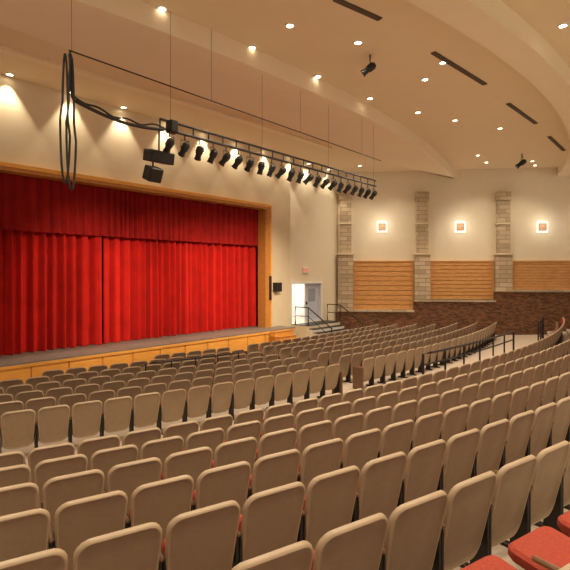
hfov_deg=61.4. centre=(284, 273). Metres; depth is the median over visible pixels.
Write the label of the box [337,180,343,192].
spotlight
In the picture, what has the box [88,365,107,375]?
chair
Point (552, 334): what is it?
chair
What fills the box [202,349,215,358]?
chair
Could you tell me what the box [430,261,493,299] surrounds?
wood wall panel
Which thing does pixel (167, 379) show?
chair
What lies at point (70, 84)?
power cable
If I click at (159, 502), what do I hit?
chair
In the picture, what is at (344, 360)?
chair
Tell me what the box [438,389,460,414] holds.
chair
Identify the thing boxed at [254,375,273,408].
chair
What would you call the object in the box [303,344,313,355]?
chair
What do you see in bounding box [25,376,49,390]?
chair
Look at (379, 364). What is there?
chair
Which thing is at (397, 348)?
chair
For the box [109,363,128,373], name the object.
chair
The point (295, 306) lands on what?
stair handrail
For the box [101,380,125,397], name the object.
chair
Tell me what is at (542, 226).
wall sconce
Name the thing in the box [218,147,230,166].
spotlight
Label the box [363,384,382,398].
chair
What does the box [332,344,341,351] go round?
chair
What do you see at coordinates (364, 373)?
chair
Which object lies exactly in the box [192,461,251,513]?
chair
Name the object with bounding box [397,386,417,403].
chair
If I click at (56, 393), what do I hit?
chair
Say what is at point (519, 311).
brick wall
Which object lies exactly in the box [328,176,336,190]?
spotlight
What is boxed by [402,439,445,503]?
chair
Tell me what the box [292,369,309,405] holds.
chair
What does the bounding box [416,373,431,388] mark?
chair
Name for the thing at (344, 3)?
ceiling vent
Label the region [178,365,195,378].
chair
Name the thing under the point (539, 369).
chair
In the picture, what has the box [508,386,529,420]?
chair
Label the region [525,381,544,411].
chair
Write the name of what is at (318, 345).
chair
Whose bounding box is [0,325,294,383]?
stage
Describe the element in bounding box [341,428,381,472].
chair
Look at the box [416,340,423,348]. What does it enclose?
chair
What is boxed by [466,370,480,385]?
chair
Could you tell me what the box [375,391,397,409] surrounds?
chair
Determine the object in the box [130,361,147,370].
chair
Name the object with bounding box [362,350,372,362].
chair
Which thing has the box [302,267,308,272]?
exit sign
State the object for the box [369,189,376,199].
spotlight
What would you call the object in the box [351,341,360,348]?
chair
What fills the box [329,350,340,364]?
chair
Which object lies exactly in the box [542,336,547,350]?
chair
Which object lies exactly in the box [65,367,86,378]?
chair
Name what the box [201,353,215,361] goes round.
chair
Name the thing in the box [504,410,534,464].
chair
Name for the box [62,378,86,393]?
chair
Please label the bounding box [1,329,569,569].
floor
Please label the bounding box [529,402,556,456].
chair
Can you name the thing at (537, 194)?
wall
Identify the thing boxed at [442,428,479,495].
chair
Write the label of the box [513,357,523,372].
chair
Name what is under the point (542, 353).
chair
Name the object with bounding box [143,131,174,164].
loudspeaker
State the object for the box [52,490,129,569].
chair
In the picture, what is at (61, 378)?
chair
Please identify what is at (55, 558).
chair
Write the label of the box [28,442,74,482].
chair
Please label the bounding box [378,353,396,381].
chair
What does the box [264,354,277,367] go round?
chair
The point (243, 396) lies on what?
chair
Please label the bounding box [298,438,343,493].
chair
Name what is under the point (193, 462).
chair
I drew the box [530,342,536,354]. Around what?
chair
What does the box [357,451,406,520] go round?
chair
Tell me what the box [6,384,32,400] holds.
chair
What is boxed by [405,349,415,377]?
chair
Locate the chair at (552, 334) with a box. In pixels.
[549,333,553,347]
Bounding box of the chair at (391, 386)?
[382,380,400,393]
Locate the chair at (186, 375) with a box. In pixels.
[173,372,193,387]
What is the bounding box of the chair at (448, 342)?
[445,340,451,362]
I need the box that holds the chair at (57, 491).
[41,469,104,532]
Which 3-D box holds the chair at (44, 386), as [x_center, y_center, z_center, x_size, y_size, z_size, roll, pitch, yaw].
[-5.682,2.999,11.489,0.580,0.913,0.426,0,0,-32]
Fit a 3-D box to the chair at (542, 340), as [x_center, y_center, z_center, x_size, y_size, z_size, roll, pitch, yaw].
[8.716,2.671,16.593,0.426,0.913,0.580,0,0,40]
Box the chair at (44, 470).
[34,454,87,502]
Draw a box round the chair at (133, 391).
[117,386,141,407]
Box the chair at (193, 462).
[161,446,212,490]
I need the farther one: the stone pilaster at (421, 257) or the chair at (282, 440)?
the stone pilaster at (421, 257)
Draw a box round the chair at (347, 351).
[340,348,351,356]
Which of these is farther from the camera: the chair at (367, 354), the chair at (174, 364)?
the chair at (367, 354)
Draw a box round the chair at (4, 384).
[0,379,23,393]
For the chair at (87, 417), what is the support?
on the floor
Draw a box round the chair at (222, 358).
[215,355,230,364]
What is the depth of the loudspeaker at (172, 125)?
10.72 m
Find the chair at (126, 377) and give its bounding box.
[112,373,133,386]
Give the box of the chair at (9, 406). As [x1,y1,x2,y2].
[0,401,23,437]
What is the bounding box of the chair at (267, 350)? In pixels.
[260,345,274,361]
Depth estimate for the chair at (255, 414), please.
7.79 m
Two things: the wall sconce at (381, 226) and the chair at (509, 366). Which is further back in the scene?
the wall sconce at (381, 226)
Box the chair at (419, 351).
[414,347,424,374]
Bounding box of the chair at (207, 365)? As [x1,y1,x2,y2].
[197,363,214,376]
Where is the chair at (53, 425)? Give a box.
[36,404,70,447]
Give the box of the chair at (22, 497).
[0,482,40,515]
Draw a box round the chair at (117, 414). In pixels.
[103,396,132,435]
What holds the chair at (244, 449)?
on the floor
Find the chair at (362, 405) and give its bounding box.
[350,396,375,416]
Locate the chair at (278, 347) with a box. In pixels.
[274,344,285,354]
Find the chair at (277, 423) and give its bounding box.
[260,413,294,437]
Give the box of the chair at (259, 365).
[250,362,266,377]
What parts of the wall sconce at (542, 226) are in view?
plate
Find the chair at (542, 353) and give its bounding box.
[537,350,546,364]
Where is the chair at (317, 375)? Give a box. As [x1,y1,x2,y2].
[309,366,325,398]
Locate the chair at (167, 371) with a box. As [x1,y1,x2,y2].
[157,368,176,381]
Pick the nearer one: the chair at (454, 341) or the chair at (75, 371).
the chair at (75, 371)
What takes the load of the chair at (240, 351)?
on the floor
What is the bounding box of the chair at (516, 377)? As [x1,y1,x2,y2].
[507,371,522,392]
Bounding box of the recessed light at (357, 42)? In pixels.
[353,40,362,44]
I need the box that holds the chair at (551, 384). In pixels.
[541,376,558,405]
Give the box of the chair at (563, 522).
[557,510,569,535]
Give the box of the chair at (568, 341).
[564,339,569,355]
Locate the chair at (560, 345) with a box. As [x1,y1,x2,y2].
[555,343,562,359]
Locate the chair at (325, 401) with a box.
[317,393,341,414]
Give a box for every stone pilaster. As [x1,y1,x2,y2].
[337,192,353,309]
[413,192,430,298]
[493,192,513,289]
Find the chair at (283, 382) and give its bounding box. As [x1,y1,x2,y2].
[273,372,292,406]
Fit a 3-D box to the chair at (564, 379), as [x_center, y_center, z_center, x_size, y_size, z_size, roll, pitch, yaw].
[4.950,2.239,8.795,0.580,0.918,0.432,0,0,-41]
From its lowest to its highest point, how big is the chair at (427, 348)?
0.913 m
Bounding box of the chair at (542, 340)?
[539,338,544,351]
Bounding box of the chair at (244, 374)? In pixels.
[232,371,251,408]
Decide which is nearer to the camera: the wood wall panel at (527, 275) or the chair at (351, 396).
the chair at (351, 396)
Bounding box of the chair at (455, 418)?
[440,404,468,442]
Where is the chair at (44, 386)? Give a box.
[35,381,60,396]
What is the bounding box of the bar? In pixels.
[269,276,271,299]
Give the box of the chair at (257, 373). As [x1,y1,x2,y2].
[252,368,269,385]
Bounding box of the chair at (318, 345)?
[314,342,323,349]
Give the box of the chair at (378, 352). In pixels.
[373,348,382,357]
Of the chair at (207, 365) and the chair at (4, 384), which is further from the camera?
the chair at (207, 365)
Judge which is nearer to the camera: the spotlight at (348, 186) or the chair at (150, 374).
the chair at (150, 374)
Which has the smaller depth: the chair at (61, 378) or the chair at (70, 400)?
the chair at (70, 400)
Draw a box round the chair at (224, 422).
[200,414,232,439]
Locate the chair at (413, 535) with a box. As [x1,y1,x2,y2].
[383,490,447,569]
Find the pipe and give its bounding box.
[68,0,380,160]
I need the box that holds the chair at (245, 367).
[232,364,249,380]
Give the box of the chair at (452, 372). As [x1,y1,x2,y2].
[445,366,458,378]
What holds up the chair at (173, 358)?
on the floor
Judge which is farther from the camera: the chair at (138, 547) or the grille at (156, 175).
the grille at (156, 175)
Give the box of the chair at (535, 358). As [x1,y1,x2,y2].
[530,352,539,367]
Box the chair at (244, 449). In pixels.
[211,437,257,474]
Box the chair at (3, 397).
[0,394,12,402]
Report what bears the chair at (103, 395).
on the floor
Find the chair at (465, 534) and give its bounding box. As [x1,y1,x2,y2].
[441,471,495,569]
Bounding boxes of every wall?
[0,74,289,326]
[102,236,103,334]
[290,160,337,326]
[337,290,569,334]
[338,167,569,295]
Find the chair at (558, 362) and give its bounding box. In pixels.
[551,357,562,377]
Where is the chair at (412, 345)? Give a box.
[408,341,416,349]
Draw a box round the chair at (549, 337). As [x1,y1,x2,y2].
[546,335,550,349]
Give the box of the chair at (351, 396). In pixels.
[341,388,362,403]
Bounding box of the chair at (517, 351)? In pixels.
[512,348,520,360]
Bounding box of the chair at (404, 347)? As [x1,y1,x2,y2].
[401,343,408,352]
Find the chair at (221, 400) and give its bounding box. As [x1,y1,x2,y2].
[210,382,233,419]
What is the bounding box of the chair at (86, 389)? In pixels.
[74,383,99,401]
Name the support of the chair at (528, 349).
on the floor
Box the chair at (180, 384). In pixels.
[168,379,189,397]
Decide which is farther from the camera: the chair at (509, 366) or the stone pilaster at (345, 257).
the stone pilaster at (345, 257)
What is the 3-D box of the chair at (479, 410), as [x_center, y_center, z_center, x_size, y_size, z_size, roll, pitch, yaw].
[2.692,2.239,6.964,0.580,0.918,0.432,0,0,-37]
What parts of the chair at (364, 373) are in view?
panel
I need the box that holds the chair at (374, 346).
[371,343,379,351]
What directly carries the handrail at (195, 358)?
on the floor
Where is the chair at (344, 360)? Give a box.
[330,354,351,382]
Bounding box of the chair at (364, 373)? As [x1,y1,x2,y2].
[353,357,374,389]
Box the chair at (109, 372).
[100,369,120,380]
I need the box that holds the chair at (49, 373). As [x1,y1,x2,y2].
[42,369,63,381]
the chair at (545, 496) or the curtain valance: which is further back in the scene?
the curtain valance
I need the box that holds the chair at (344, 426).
[331,413,363,448]
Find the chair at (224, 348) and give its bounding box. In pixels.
[216,347,230,355]
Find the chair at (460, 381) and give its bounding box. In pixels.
[451,374,467,390]
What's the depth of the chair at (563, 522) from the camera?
3.16 m
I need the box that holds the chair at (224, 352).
[215,351,229,359]
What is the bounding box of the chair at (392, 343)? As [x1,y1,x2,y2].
[388,339,395,346]
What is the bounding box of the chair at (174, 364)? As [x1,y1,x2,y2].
[163,362,180,373]
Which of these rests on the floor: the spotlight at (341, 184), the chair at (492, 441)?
the chair at (492, 441)
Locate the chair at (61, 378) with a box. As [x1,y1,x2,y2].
[51,373,74,386]
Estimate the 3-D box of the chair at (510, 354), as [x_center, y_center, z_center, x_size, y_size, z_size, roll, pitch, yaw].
[6.397,2.671,13.988,0.426,0.913,0.580,0,0,44]
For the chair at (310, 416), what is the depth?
7.32 m
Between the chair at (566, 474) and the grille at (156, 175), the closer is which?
the chair at (566, 474)
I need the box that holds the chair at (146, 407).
[132,392,160,430]
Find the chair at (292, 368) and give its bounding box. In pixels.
[287,363,302,379]
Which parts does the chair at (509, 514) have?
backrest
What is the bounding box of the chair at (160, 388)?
[143,383,166,402]
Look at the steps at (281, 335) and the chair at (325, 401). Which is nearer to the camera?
the chair at (325, 401)
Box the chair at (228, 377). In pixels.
[212,373,232,386]
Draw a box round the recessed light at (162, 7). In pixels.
[156,5,167,11]
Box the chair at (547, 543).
[508,526,569,569]
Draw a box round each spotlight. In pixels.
[163,133,174,153]
[178,136,189,156]
[194,140,203,160]
[207,143,217,163]
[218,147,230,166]
[232,150,242,169]
[244,153,253,171]
[257,156,264,174]
[266,159,275,176]
[275,162,285,178]
[286,164,294,181]
[296,167,303,183]
[303,169,313,184]
[313,171,321,187]
[320,174,329,188]
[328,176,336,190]
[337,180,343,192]
[342,182,351,193]
[350,181,357,195]
[357,183,364,196]
[361,54,375,76]
[363,185,370,198]
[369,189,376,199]
[515,157,526,168]
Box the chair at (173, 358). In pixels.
[167,357,183,366]
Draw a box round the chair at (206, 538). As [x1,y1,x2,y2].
[161,500,240,569]
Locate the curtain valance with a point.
(27, 203)
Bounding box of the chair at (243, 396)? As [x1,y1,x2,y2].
[233,378,254,418]
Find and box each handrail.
[145,353,238,370]
[295,306,331,333]
[327,304,362,327]
[422,331,514,374]
[537,315,543,340]
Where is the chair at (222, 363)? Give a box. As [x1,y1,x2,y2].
[214,361,231,371]
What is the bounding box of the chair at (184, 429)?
[163,421,198,448]
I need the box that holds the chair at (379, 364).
[367,355,385,384]
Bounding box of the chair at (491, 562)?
[460,555,569,569]
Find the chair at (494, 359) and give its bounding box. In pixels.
[489,355,498,366]
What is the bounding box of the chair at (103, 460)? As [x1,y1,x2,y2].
[90,444,137,491]
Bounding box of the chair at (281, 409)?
[263,403,291,421]
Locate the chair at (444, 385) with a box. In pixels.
[435,377,452,395]
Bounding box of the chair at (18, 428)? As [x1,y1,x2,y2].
[0,409,36,452]
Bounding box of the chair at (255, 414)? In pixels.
[233,408,263,431]
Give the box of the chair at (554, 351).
[550,345,557,360]
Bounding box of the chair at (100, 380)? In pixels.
[88,375,110,390]
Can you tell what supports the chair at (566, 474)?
on the floor
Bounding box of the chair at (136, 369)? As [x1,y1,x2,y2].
[122,366,141,378]
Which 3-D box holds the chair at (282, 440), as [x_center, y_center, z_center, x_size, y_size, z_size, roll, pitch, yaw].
[-0.160,2.382,6.053,0.580,0.918,0.432,0,0,-34]
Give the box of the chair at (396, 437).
[378,419,414,457]
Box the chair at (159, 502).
[127,475,194,543]
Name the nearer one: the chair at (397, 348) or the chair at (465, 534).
the chair at (465, 534)
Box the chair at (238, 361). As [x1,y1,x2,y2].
[232,358,247,373]
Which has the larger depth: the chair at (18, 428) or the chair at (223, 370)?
the chair at (223, 370)
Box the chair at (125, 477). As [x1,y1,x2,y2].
[104,457,161,514]
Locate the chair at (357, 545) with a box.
[311,513,387,569]
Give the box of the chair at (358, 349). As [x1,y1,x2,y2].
[351,346,361,356]
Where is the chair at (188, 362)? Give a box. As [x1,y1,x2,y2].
[181,360,197,371]
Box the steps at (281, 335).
[270,329,296,344]
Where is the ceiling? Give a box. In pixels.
[0,0,569,172]
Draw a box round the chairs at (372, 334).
[258,317,564,359]
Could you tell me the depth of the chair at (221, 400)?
10.96 m
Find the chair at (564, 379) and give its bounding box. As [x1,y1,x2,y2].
[555,372,569,402]
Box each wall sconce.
[377,221,386,231]
[455,221,464,232]
[537,221,547,232]
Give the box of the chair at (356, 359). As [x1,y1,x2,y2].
[344,352,362,382]
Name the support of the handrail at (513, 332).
on the floor
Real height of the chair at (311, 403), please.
0.918 m
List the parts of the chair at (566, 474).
backrest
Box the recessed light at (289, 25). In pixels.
[285,22,294,28]
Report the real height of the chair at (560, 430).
0.918 m
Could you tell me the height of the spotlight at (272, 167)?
0.532 m
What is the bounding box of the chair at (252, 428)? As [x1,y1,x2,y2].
[224,420,260,448]
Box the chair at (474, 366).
[469,360,480,373]
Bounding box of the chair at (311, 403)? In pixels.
[292,398,317,423]
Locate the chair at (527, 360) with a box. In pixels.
[522,355,532,370]
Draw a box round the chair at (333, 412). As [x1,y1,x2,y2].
[323,401,351,428]
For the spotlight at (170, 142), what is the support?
hanging from the lighting truss
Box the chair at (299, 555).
[231,540,313,569]
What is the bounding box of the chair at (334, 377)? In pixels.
[319,364,342,396]
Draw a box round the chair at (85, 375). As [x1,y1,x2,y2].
[76,371,97,383]
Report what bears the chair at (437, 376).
on the floor
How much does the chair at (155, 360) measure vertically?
0.913 m
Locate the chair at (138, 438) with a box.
[122,427,160,459]
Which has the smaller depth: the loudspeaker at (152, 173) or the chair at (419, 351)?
the loudspeaker at (152, 173)
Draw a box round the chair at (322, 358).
[309,352,329,372]
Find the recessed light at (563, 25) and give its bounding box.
[557,22,568,28]
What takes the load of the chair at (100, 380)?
on the floor
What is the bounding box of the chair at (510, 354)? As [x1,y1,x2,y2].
[505,350,513,363]
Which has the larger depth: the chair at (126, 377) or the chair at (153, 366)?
the chair at (153, 366)
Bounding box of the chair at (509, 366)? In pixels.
[503,360,514,375]
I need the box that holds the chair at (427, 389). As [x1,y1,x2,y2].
[417,382,436,401]
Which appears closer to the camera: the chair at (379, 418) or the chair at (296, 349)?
the chair at (379, 418)
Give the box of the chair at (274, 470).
[249,449,300,495]
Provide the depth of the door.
26.36 m
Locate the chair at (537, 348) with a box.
[534,340,540,352]
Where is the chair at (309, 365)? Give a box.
[303,360,317,376]
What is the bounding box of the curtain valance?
[0,172,257,245]
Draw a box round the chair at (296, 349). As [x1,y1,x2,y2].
[291,346,302,357]
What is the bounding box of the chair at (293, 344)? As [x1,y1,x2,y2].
[286,342,296,351]
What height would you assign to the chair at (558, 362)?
0.913 m
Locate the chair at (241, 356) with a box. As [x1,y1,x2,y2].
[231,353,245,366]
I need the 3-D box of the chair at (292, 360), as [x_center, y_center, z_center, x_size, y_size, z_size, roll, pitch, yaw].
[0.064,2.973,14.608,0.617,0.913,0.426,0,0,-41]
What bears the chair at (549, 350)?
on the floor
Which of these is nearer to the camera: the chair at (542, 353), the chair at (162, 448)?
the chair at (162, 448)
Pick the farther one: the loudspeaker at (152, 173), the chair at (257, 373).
the chair at (257, 373)
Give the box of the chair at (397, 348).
[392,345,400,352]
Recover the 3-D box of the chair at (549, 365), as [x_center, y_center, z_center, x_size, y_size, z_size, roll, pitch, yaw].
[5.749,2.384,10.755,0.580,0.913,0.426,0,0,-43]
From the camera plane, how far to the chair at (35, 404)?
9.64 m
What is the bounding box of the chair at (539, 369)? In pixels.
[531,364,544,384]
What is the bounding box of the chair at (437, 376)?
[431,370,445,383]
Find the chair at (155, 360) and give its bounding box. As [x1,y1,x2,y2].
[149,359,165,368]
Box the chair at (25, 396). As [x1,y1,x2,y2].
[15,390,43,409]
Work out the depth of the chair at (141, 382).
11.62 m
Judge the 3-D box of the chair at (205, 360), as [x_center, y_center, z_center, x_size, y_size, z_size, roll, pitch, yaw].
[-2.470,3.026,14.847,0.580,0.913,0.426,0,0,-38]
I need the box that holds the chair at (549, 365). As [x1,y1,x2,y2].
[542,360,554,380]
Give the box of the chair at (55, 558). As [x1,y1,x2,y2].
[0,548,67,569]
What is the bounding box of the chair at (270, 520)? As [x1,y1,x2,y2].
[238,482,305,562]
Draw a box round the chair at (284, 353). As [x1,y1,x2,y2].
[277,347,290,362]
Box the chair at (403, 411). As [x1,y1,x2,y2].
[390,400,417,423]
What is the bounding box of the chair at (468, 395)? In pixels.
[459,384,478,405]
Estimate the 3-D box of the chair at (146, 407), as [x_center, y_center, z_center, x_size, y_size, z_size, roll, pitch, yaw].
[-2.927,2.916,10.054,0.580,0.918,0.432,0,0,-34]
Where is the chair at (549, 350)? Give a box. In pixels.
[544,347,552,363]
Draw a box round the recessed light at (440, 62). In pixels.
[438,61,447,64]
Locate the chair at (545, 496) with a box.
[505,440,569,543]
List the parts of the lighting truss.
truss frame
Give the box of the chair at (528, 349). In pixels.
[524,344,531,357]
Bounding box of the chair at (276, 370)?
[270,365,286,381]
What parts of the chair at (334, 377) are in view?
panel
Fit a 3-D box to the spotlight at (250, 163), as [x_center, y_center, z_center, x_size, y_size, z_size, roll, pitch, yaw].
[-0.945,-2.967,12.724,0.234,0.504,0.352,0,0,-34]
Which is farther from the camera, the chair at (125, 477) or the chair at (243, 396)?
the chair at (243, 396)
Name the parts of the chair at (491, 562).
seat, armrest, backrest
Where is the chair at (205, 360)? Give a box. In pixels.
[199,357,214,369]
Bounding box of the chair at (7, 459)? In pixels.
[0,451,25,467]
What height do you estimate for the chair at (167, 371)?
0.913 m
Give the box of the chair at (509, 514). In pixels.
[464,454,536,564]
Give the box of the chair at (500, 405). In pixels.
[488,392,511,423]
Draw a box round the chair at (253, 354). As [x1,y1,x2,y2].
[247,352,259,362]
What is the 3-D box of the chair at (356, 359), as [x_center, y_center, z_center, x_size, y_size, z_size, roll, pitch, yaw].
[2.182,2.946,15.314,0.580,0.913,0.426,0,0,-44]
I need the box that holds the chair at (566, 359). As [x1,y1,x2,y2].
[560,354,569,374]
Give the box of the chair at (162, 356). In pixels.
[154,354,169,362]
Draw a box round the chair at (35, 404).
[25,397,55,421]
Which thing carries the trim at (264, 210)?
attached to the wall at (107, 148)
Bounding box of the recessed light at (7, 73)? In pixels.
[5,72,13,76]
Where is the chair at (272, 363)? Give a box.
[267,359,281,373]
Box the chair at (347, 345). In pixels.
[342,342,351,349]
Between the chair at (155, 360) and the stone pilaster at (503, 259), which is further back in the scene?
the stone pilaster at (503, 259)
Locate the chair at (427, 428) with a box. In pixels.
[411,411,443,449]
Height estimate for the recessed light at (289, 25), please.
0.030 m
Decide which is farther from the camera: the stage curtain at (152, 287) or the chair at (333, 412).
the stage curtain at (152, 287)
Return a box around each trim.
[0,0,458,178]
[0,45,332,149]
[0,161,271,327]
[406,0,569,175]
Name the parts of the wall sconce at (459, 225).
plate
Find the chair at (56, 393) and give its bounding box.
[45,387,72,404]
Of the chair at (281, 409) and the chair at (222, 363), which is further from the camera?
the chair at (222, 363)
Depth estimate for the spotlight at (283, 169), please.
13.61 m
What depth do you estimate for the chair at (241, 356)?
15.40 m
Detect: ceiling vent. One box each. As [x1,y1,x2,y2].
[333,0,381,20]
[431,51,486,84]
[506,103,537,123]
[547,136,565,150]
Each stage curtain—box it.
[0,230,101,355]
[103,236,257,342]
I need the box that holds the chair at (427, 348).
[423,345,431,369]
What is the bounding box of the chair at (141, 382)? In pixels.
[127,377,149,393]
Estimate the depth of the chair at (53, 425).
9.00 m
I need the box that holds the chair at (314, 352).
[309,348,320,359]
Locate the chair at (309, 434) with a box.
[295,420,332,461]
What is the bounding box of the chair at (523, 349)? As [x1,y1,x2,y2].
[519,346,526,357]
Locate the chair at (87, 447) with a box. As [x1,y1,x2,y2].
[77,435,119,470]
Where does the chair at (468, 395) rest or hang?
on the floor
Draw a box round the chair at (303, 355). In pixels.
[290,349,309,369]
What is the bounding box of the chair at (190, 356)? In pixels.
[184,355,199,364]
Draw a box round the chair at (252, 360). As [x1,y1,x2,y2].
[248,356,262,368]
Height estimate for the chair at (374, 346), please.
0.913 m
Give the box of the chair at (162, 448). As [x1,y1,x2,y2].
[139,436,183,473]
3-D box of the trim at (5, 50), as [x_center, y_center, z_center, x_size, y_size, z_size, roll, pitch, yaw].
[-4.766,-5.885,15.303,0.572,0.130,19.792,0,0,45]
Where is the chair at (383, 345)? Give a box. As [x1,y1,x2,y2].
[380,341,387,349]
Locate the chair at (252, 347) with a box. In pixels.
[244,343,258,358]
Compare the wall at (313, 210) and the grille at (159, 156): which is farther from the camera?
the wall at (313, 210)
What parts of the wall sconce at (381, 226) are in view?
plate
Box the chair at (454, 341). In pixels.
[450,338,457,362]
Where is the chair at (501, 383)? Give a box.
[492,375,509,398]
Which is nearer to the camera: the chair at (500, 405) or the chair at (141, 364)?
the chair at (500, 405)
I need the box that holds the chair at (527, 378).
[520,367,534,387]
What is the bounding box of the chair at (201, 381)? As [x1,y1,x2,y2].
[191,376,211,412]
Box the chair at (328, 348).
[321,346,331,355]
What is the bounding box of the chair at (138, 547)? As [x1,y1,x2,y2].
[73,522,163,569]
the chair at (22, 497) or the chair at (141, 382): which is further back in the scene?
the chair at (141, 382)
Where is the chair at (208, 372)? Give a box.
[194,369,213,384]
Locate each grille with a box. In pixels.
[150,169,162,181]
[152,150,174,163]
[172,120,177,131]
[278,283,281,290]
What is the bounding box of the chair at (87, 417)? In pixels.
[71,400,102,442]
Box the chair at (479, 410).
[465,398,491,430]
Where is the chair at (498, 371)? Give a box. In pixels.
[492,363,504,379]
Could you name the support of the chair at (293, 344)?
on the floor
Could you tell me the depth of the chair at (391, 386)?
9.89 m
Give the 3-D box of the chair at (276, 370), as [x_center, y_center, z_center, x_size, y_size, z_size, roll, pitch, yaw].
[-0.252,2.946,13.166,0.580,0.913,0.426,0,0,-39]
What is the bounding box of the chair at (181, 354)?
[171,352,185,358]
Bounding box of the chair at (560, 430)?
[551,396,569,445]
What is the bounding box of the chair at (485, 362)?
[479,358,489,371]
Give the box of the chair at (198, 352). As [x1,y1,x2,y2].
[187,350,201,359]
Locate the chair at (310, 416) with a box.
[293,407,324,437]
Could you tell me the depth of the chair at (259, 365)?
13.67 m
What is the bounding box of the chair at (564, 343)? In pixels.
[560,341,566,356]
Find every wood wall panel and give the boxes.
[353,261,413,309]
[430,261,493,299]
[513,261,569,289]
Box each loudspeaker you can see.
[142,162,163,182]
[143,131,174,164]
[166,119,177,134]
[273,282,281,291]
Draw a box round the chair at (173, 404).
[160,389,186,434]
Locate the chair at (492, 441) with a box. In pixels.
[475,419,509,475]
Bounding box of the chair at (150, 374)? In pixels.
[135,370,155,383]
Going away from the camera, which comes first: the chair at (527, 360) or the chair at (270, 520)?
the chair at (270, 520)
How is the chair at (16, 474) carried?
on the floor
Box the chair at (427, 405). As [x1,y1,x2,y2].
[415,394,439,421]
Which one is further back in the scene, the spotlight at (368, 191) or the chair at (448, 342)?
the chair at (448, 342)
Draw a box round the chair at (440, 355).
[437,341,445,367]
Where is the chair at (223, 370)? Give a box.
[213,367,231,378]
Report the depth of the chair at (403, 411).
7.24 m
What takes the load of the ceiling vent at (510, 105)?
in the ceiling
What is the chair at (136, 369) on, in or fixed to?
on the floor
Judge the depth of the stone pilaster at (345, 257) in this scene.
27.63 m
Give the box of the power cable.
[59,51,164,190]
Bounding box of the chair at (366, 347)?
[361,344,370,352]
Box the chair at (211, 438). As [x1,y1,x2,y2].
[183,428,224,459]
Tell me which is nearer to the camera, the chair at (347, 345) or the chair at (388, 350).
the chair at (388, 350)
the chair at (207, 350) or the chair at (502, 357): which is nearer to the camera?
the chair at (502, 357)
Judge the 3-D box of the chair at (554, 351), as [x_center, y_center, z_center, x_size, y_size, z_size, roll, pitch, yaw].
[7.704,2.528,14.028,0.426,0.913,0.580,0,0,43]
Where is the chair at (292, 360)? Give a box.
[282,357,296,367]
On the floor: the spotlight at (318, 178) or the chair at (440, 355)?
the chair at (440, 355)
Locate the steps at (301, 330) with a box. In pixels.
[292,320,347,338]
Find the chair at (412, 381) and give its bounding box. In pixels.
[400,377,416,390]
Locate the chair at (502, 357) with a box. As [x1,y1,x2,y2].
[498,353,506,364]
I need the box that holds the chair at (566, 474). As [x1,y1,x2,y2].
[539,442,569,523]
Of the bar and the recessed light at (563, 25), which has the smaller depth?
the recessed light at (563, 25)
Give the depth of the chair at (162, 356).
15.72 m
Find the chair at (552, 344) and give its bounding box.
[551,332,555,346]
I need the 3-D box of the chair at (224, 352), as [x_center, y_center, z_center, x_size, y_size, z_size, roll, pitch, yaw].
[-2.157,3.054,16.263,0.580,0.913,0.426,0,0,-40]
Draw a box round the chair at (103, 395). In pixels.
[88,389,114,412]
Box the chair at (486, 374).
[479,367,493,383]
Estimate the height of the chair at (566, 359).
0.913 m
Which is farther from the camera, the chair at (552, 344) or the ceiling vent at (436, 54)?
the chair at (552, 344)
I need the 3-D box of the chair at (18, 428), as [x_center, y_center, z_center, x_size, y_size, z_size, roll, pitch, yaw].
[-4.888,2.916,8.806,0.580,0.918,0.432,0,0,-31]
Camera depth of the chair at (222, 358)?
15.07 m
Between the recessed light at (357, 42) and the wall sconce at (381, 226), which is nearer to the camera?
the recessed light at (357, 42)
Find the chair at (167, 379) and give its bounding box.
[151,375,171,390]
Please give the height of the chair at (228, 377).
0.913 m
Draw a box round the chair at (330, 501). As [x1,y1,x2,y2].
[303,465,359,549]
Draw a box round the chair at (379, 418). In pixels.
[362,406,392,433]
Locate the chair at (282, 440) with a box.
[256,428,296,460]
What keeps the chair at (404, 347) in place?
on the floor
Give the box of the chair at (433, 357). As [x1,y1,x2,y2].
[425,343,438,369]
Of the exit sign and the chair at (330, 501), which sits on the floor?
the chair at (330, 501)
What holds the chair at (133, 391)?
on the floor
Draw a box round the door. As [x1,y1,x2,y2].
[290,281,322,323]
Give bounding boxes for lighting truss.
[159,11,376,186]
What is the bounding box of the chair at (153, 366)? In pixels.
[143,364,161,375]
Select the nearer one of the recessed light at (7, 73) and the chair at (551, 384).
the chair at (551, 384)
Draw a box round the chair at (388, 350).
[383,346,392,356]
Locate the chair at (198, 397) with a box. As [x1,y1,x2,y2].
[186,385,210,421]
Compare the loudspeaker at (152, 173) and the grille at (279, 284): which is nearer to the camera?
the loudspeaker at (152, 173)
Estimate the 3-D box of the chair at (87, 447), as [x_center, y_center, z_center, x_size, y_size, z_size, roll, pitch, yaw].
[-2.602,2.669,6.671,0.580,0.918,0.432,0,0,-32]
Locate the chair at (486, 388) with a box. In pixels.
[476,379,494,400]
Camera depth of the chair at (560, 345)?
14.33 m
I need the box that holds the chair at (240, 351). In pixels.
[231,349,244,361]
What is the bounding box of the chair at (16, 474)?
[0,464,31,487]
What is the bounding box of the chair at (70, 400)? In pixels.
[58,393,86,417]
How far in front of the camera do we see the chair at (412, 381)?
10.26 m
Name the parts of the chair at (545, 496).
backrest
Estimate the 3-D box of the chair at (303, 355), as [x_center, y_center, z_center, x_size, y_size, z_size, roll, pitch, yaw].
[0.515,2.999,16.219,0.633,0.913,0.426,0,0,-43]
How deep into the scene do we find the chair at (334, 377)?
13.21 m
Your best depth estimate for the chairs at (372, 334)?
20.76 m
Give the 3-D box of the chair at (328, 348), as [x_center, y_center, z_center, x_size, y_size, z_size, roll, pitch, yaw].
[1.377,2.999,17.039,0.580,0.913,0.426,0,0,-44]
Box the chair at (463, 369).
[457,363,469,375]
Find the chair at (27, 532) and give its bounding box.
[0,508,52,561]
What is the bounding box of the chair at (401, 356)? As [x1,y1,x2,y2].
[388,351,406,379]
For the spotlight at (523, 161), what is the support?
hanging from the ceiling

